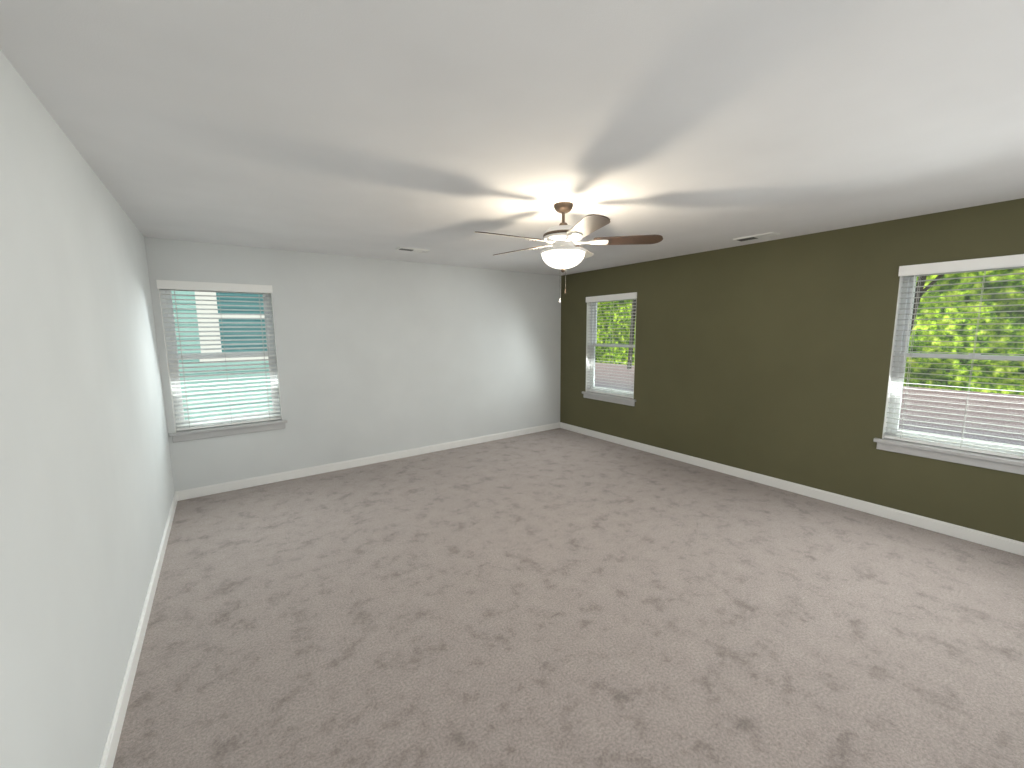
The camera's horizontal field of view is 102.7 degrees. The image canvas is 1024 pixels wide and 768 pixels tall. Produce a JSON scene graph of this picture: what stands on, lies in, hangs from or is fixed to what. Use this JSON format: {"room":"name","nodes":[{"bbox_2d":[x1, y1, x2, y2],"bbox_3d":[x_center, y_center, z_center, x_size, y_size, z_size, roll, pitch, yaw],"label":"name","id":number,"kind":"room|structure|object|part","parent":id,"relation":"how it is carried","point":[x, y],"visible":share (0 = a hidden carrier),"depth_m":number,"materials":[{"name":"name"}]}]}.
{"room":"empty bedroom","nodes":[
{"label":"empty bedroom","id":0,"kind":"room"},
{"bbox_2d":[0,50,174,767],"bbox_3d":[-1.688,0.196,1.477,0.160,2.440,5.867,-6,9,-35],"label":"wall","id":1,"kind":"structure","parent":0,"point":[87,490],"depth_m":1.45,"materials":[{"name":"grey paint"}]},
{"bbox_2d":[99,491,178,767],"bbox_3d":[-1.607,1.351,1.679,0.014,0.095,5.547,-6,9,-35],"label":"baseboard","id":2,"kind":"structure","parent":1,"relation":"attached to","point":[110,749],"depth_m":1.93,"materials":[{"name":"white wood"}]},
{"bbox_2d":[144,237,560,491],"bbox_3d":[-1.270,-0.298,5.244,4.924,2.440,0.160,-6,9,-35],"label":"wall","id":3,"kind":"structure","parent":0,"point":[375,356],"depth_m":4.88,"materials":[{"name":"grey paint"}]},
{"bbox_2d":[158,289,281,431],"bbox_3d":[-2.871,-0.281,4.099,0.890,1.400,0.159,-6,9,-35],"label":"window","id":4,"kind":"structure","parent":3,"relation":"in","point":[207,355],"depth_m":4.08,"materials":[{"name":"white plastic"}]},
{"bbox_2d":[156,280,280,430],"bbox_3d":[-2.841,-0.283,4.057,0.902,1.398,0.090,-6,9,-35],"label":"window blinds","id":5,"kind":"object","parent":4,"relation":"attached to","point":[169,285],"visible":0.94,"depth_m":4.04,"materials":[{"name":"white plastic"}]},
{"bbox_2d":[169,419,287,442],"bbox_3d":[-2.832,0.464,4.150,0.980,0.092,0.121,-6,9,-35],"label":"sill","id":6,"kind":"structure","parent":3,"relation":"attached to","point":[204,433],"depth_m":4.09,"materials":[{"name":"grey paint"}]},
{"bbox_2d":[179,422,558,500],"bbox_3d":[-1.211,0.874,5.324,4.860,0.095,0.014,-6,9,-35],"label":"baseboard","id":7,"kind":"structure","parent":3,"relation":"attached to","point":[277,477],"depth_m":4.79,"materials":[{"name":"white wood"}]},
{"bbox_2d":[0,0,1023,275],"bbox_3d":[0.372,-1.281,2.771,5.244,0.120,5.867,-6,9,-35],"label":"ceiling","id":8,"kind":"structure","parent":0,"point":[442,130],"depth_m":1.64,"materials":[{"name":"paint"}]},
{"bbox_2d":[395,247,429,252],"bbox_3d":[-1.034,-1.394,4.267,0.330,0.021,0.130,-6,9,-35],"label":"ceiling vent","id":9,"kind":"object","parent":8,"relation":"in","point":[412,249],"visible":1,"depth_m":4.24,"materials":[{"name":"white metal"}]},
{"bbox_2d":[474,202,662,302],"bbox_3d":[0.312,-0.900,2.830,1.246,0.651,1.264,-6,9,-35],"label":"fan","id":10,"kind":"object","parent":8,"relation":"hanging from","point":[563,253],"visible":1,"depth_m":2.74,"materials":[{"name":"brown wood"}]},
{"bbox_3d":[0.354,-0.853,2.844,0.298,0.104,0.298,-6,9,-35],"label":"lamp shade","id":11,"kind":"part","parent":10,"relation":"part of","materials":[{"name":"white glass"}]},
{"bbox_3d":[0.353,-1.000,2.825,0.316,0.452,0.316,-6,9,-35],"label":"motor","id":12,"kind":"part","parent":10,"relation":"part of","materials":[{"name":"brown metal"}]},
{"bbox_2d":[733,231,780,241],"bbox_3d":[2.266,-1.362,3.804,0.150,0.021,0.360,-6,9,-35],"label":"ceiling vent","id":13,"kind":"object","parent":8,"relation":"in","point":[757,236],"visible":1,"depth_m":3.78,"materials":[{"name":"white metal"}]},
{"bbox_2d":[113,428,1023,767],"bbox_3d":[0.395,1.257,3.101,5.244,0.120,5.867,-6,9,-35],"label":"floor","id":14,"kind":"structure","parent":0,"point":[559,598],"depth_m":2.21,"materials":[{"name":"grey carpet"}]},
{"bbox_2d":[560,198,1023,541],"bbox_3d":[2.455,-0.220,4.394,0.160,2.440,5.867,-6,9,-35],"label":"wall","id":15,"kind":"structure","parent":0,"point":[771,358],"depth_m":3.91,"materials":[{"name":"green paint"}]},
{"bbox_2d":[582,391,635,405],"bbox_3d":[1.391,0.204,5.869,0.121,0.092,0.980,-6,9,-35],"label":"sill","id":16,"kind":"structure","parent":15,"relation":"attached to","point":[612,398],"depth_m":5.81,"materials":[{"name":"grey paint"}]},
{"bbox_2d":[586,298,636,398],"bbox_3d":[1.431,-0.540,5.805,0.159,1.400,0.890,-6,9,-35],"label":"window","id":17,"kind":"structure","parent":15,"relation":"in","point":[591,324],"depth_m":6.08,"materials":[{"name":"white plastic"}]},
{"bbox_2d":[586,292,636,397],"bbox_3d":[1.389,-0.543,5.774,0.090,1.398,0.902,-6,9,-35],"label":"window blinds","id":18,"kind":"object","parent":17,"relation":"attached to","point":[614,297],"visible":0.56,"depth_m":5.75,"materials":[{"name":"white plastic"}]},
{"bbox_2d":[559,422,1023,555],"bbox_3d":[2.394,0.950,4.496,0.014,0.095,5.547,-6,9,-35],"label":"baseboard","id":19,"kind":"structure","parent":15,"relation":"attached to","point":[931,524],"depth_m":3.71,"materials":[{"name":"white wood"}]},
{"bbox_2d":[873,438,1023,474],"bbox_3d":[3.379,0.547,3.095,0.121,0.092,0.980,-6,9,-35],"label":"sill","id":20,"kind":"structure","parent":15,"relation":"in","point":[996,462],"depth_m":3.09,"materials":[{"name":"grey paint"}]},
{"bbox_2d":[882,266,1023,454],"bbox_3d":[3.418,-0.197,3.030,0.159,1.400,0.890,-6,9,-35],"label":"window","id":21,"kind":"structure","parent":15,"relation":"in","point":[896,345],"depth_m":3.23,"materials":[{"name":"white plastic"}]},
{"bbox_2d":[884,254,1023,459],"bbox_3d":[3.376,-0.200,3.000,0.090,1.398,0.902,-6,9,-35],"label":"window blinds","id":22,"kind":"object","parent":21,"relation":"attached to","point":[985,264],"visible":1,"depth_m":3.04,"materials":[{"name":"white plastic"}]},
{"label":"outside","id":23,"kind":"structure","parent":0,"visible":0},
{"bbox_2d":[595,362,1023,447],"bbox_3d":[5.568,1.368,7.249,5.850,2.300,23.000,-6,9,-35],"label":"fence","id":24,"kind":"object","parent":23,"point":[948,422],"depth_m":7.29,"materials":[{"name":"white"}]},
{"bbox_2d":[171,291,272,419],"bbox_3d":[-4.595,-1.311,7.212,13.000,10.000,0.300,-6,9,-35],"label":"house","id":25,"kind":"structure","parent":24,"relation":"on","point":[217,329],"depth_m":6.93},
{"bbox_2d":[595,268,1023,394],"bbox_3d":[7.839,-4.070,8.203,0.664,11.000,23.000,-6,9,-35],"label":"trees","id":26,"kind":"object","parent":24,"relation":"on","point":[616,360],"depth_m":7.77,"materials":[{"name":"green plant"}]}
]}

